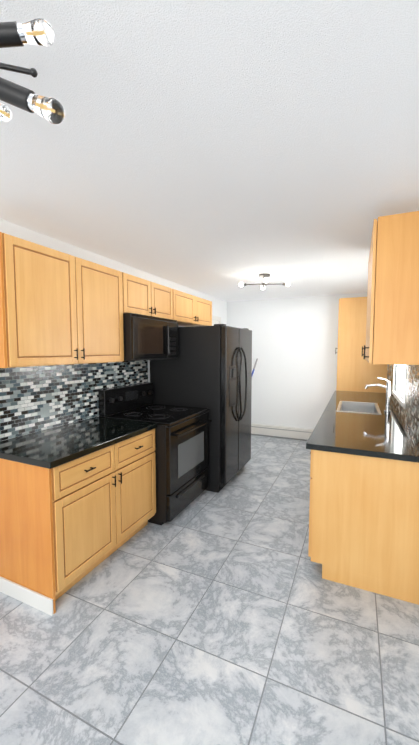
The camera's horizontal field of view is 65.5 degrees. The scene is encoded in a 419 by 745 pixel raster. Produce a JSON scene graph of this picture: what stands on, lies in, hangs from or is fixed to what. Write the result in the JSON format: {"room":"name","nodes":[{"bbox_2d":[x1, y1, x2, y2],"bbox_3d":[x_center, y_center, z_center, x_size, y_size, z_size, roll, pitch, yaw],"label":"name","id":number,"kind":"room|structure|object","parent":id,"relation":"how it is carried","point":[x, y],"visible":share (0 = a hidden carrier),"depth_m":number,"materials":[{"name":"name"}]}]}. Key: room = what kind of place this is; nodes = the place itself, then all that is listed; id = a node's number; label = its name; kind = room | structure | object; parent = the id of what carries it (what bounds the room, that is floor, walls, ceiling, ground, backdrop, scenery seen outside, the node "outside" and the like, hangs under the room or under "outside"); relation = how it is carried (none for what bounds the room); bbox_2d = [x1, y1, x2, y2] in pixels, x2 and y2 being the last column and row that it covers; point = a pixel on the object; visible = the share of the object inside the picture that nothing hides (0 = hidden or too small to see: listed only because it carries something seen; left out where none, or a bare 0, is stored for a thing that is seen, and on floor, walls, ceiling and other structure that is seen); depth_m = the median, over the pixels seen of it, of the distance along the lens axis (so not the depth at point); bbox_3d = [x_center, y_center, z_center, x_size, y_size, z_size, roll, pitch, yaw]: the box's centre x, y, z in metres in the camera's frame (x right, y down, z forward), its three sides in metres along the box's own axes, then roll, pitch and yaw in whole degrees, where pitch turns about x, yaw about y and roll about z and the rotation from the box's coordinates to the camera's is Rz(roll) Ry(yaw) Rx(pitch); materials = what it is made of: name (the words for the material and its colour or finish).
{"room":"kitchen","nodes":[
{"label":"kitchen","id":0,"kind":"room"},
{"bbox_2d":[0,219,226,440],"bbox_3d":[-1.312,0.151,2.581,0.100,2.410,7.900,2,4,24],"label":"wall","id":1,"kind":"structure","parent":0,"point":[219,307],"depth_m":3.06,"materials":[{"name":"white paint"}]},
{"bbox_2d":[0,232,123,367],"bbox_3d":[-1.105,-0.453,2.422,0.366,0.782,1.061,2,4,24],"label":"upper cabinet","id":2,"kind":"object","parent":1,"relation":"attached to","point":[58,307],"visible":1,"depth_m":2.20,"materials":[{"name":"brown wood"}]},
{"bbox_2d":[0,360,147,440],"bbox_3d":[-1.101,0.160,2.915,0.008,0.511,1.879,2,4,24],"label":"backsplash","id":3,"kind":"structure","parent":1,"relation":"attached to","point":[33,399],"depth_m":2.61,"materials":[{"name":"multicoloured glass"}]},
{"bbox_2d":[122,272,172,319],"bbox_3d":[-0.713,-0.728,3.272,0.366,0.352,0.838,2,4,24],"label":"upper cabinet","id":4,"kind":"object","parent":1,"relation":"attached to","point":[141,296],"visible":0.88,"depth_m":3.14,"materials":[{"name":"brown wood"}]},
{"bbox_2d":[123,313,177,360],"bbox_3d":[-0.672,-0.338,3.262,0.454,0.419,0.788,2,4,24],"label":"microwave","id":5,"kind":"object","parent":4,"relation":"attached to","point":[146,337],"visible":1,"depth_m":3.04,"materials":[{"name":"black metal"}]},
{"bbox_2d":[173,289,211,326],"bbox_3d":[-0.317,-0.789,4.148,0.366,0.354,1.083,2,4,24],"label":"upper cabinet","id":6,"kind":"object","parent":1,"relation":"attached to","point":[189,310],"visible":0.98,"depth_m":4.02,"materials":[{"name":"brown wood"}]},
{"bbox_2d":[212,315,220,325],"bbox_3d":[0.036,0.114,5.323,0.094,2.100,0.940,2,4,24],"label":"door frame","id":7,"kind":"structure","parent":1,"relation":"attached to","point":[216,319],"depth_m":5.50,"materials":[{"name":"white"}]},
{"bbox_2d":[0,435,418,744],"bbox_3d":[0.515,1.461,1.845,4.110,0.100,7.900,2,4,24],"label":"floor","id":8,"kind":"structure","parent":0,"point":[227,614],"depth_m":1.71,"materials":[{"name":"tile"}]},
{"bbox_2d":[0,428,155,613],"bbox_3d":[-0.958,0.929,2.461,0.683,0.875,1.046,2,4,24],"label":"base cabinet","id":9,"kind":"object","parent":8,"relation":"on","point":[65,527],"visible":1,"depth_m":2.02,"materials":[{"name":"brown wood"}]},
{"bbox_2d":[0,576,52,615],"bbox_3d":[-1.198,1.351,2.015,0.636,0.095,0.012,2,4,24],"label":"baseboard","id":10,"kind":"structure","parent":9,"relation":"attached to","point":[34,599],"depth_m":1.96,"materials":[{"name":"white wood"}]},
{"bbox_2d":[0,417,156,468],"bbox_3d":[-0.967,0.472,2.423,0.672,0.038,1.066,2,4,24],"label":"countertop","id":11,"kind":"structure","parent":9,"relation":"on","point":[50,448],"depth_m":2.23,"materials":[{"name":"black stone"}]},
{"bbox_2d":[98,382,211,525],"bbox_3d":[-0.493,0.728,3.256,0.832,1.165,0.794,2,4,24],"label":"range","id":12,"kind":"object","parent":8,"relation":"on","point":[181,451],"visible":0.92,"depth_m":3.03,"materials":[{"name":"black metal"}]},
{"bbox_2d":[150,324,251,492],"bbox_3d":[-0.042,0.356,3.989,1.010,1.803,0.910,2,4,24],"label":"refrigerator","id":13,"kind":"object","parent":8,"relation":"on","point":[210,367],"visible":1,"depth_m":3.53,"materials":[{"name":"black metal"}]},
{"bbox_2d":[252,358,257,375],"bbox_3d":[0.393,0.506,4.571,0.652,1.423,0.283,2,4,24],"label":"broom","id":14,"kind":"object","parent":8,"relation":"on","point":[254,366],"visible":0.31,"depth_m":4.30,"materials":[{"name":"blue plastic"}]},
{"bbox_2d":[335,297,386,392],"bbox_3d":[2.298,0.038,4.972,0.707,2.300,0.358,2,4,24],"label":"tall cabinet","id":15,"kind":"object","parent":8,"relation":"on","point":[356,372],"visible":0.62,"depth_m":4.81,"materials":[{"name":"brown wood"}]},
{"bbox_2d":[308,450,418,604],"bbox_3d":[1.190,0.924,2.535,0.671,0.876,1.033,2,4,24],"label":"base cabinet","id":16,"kind":"object","parent":8,"relation":"on","point":[363,522],"visible":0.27,"depth_m":2.04,"materials":[{"name":"brown wood"}]},
{"bbox_2d":[306,391,418,462],"bbox_3d":[1.593,0.402,3.422,0.697,0.038,3.080,2,4,24],"label":"countertop","id":17,"kind":"structure","parent":16,"relation":"on","point":[387,435],"depth_m":2.45,"materials":[{"name":"black stone"}]},
{"bbox_2d":[337,401,381,414],"bbox_3d":[1.610,0.457,3.534,0.404,0.173,0.724,2,4,24],"label":"stainless steel sink","id":18,"kind":"object","parent":17,"relation":"in","point":[359,407],"visible":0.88,"depth_m":3.81,"materials":[{"name":"grey metal"}]},
{"bbox_2d":[365,377,390,411],"bbox_3d":[1.690,0.218,3.274,0.245,0.347,0.060,1,4,19],"label":"chrome faucet","id":19,"kind":"object","parent":17,"relation":"on","point":[387,387],"visible":1,"depth_m":3.23,"materials":[{"name":"white metal"}]},
{"bbox_2d":[0,0,418,301],"bbox_3d":[0.515,-1.043,1.669,4.110,0.100,7.900,2,4,24],"label":"ceiling","id":20,"kind":"structure","parent":0,"point":[221,149],"depth_m":1.34,"materials":[{"name":"white paint"}]},
{"bbox_2d":[0,63,37,77],"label":"ceiling light","id":21,"kind":"object","parent":20,"relation":"hanging from","point":[32,71],"depth_m":0.71,"materials":[{"name":"black metal"}]},
{"bbox_2d":[0,18,53,47],"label":"ceiling light","id":22,"kind":"object","parent":20,"relation":"hanging from","point":[38,31],"depth_m":0.75,"materials":[{"name":"black"}]},
{"bbox_2d":[0,77,64,124],"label":"ceiling light","id":23,"kind":"object","parent":20,"relation":"hanging from","point":[50,109],"depth_m":0.71,"materials":[{"name":"black metal"}]},
{"bbox_2d":[239,273,289,289],"bbox_3d":[0.642,-1.073,3.810,0.562,0.137,0.451,2,4,24],"label":"ceiling light","id":24,"kind":"object","parent":20,"relation":"attached to","point":[264,276],"visible":1,"depth_m":3.80,"materials":[{"name":"silver metal"}]},
{"bbox_2d":[227,293,366,428],"bbox_3d":[1.575,-0.058,5.549,2.710,2.410,0.100,2,4,24],"label":"wall","id":25,"kind":"structure","parent":0,"point":[294,347],"depth_m":5.56,"materials":[{"name":"white paint"}]},
{"bbox_2d":[251,423,313,440],"bbox_3d":[1.166,1.038,5.716,1.850,0.200,0.067,2,4,24],"label":"baseboard heater","id":26,"kind":"object","parent":25,"relation":"attached to","point":[303,434],"visible":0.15,"depth_m":5.65,"materials":[{"name":"white metal"}]},
{"bbox_2d":[395,365,403,399],"bbox_3d":[1.986,0.101,3.295,0.100,2.410,3.680,2,4,24],"label":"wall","id":27,"kind":"structure","parent":0,"point":[396,377],"depth_m":3.79,"materials":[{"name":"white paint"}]},
{"bbox_2d":[362,211,418,364],"bbox_3d":[1.336,-0.516,2.387,0.368,0.872,1.066,2,4,24],"label":"upper cabinet","id":28,"kind":"object","parent":27,"relation":"attached to","point":[392,328],"visible":1,"depth_m":1.92,"materials":[{"name":"brown wood"}]},
{"bbox_2d":[392,365,406,408],"bbox_3d":[1.991,-0.226,3.313,0.115,1.030,1.110,2,4,24],"label":"window blinds","id":29,"kind":"object","parent":27,"relation":"attached to","point":[401,389],"visible":0.15,"depth_m":3.47,"materials":[{"name":"white plastic"}]},
{"bbox_2d":[387,364,418,440],"bbox_3d":[1.916,0.125,3.276,0.008,0.531,3.045,2,4,24],"label":"backsplash","id":30,"kind":"structure","parent":27,"relation":"attached to","point":[409,413],"depth_m":2.58,"materials":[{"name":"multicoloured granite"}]}
]}

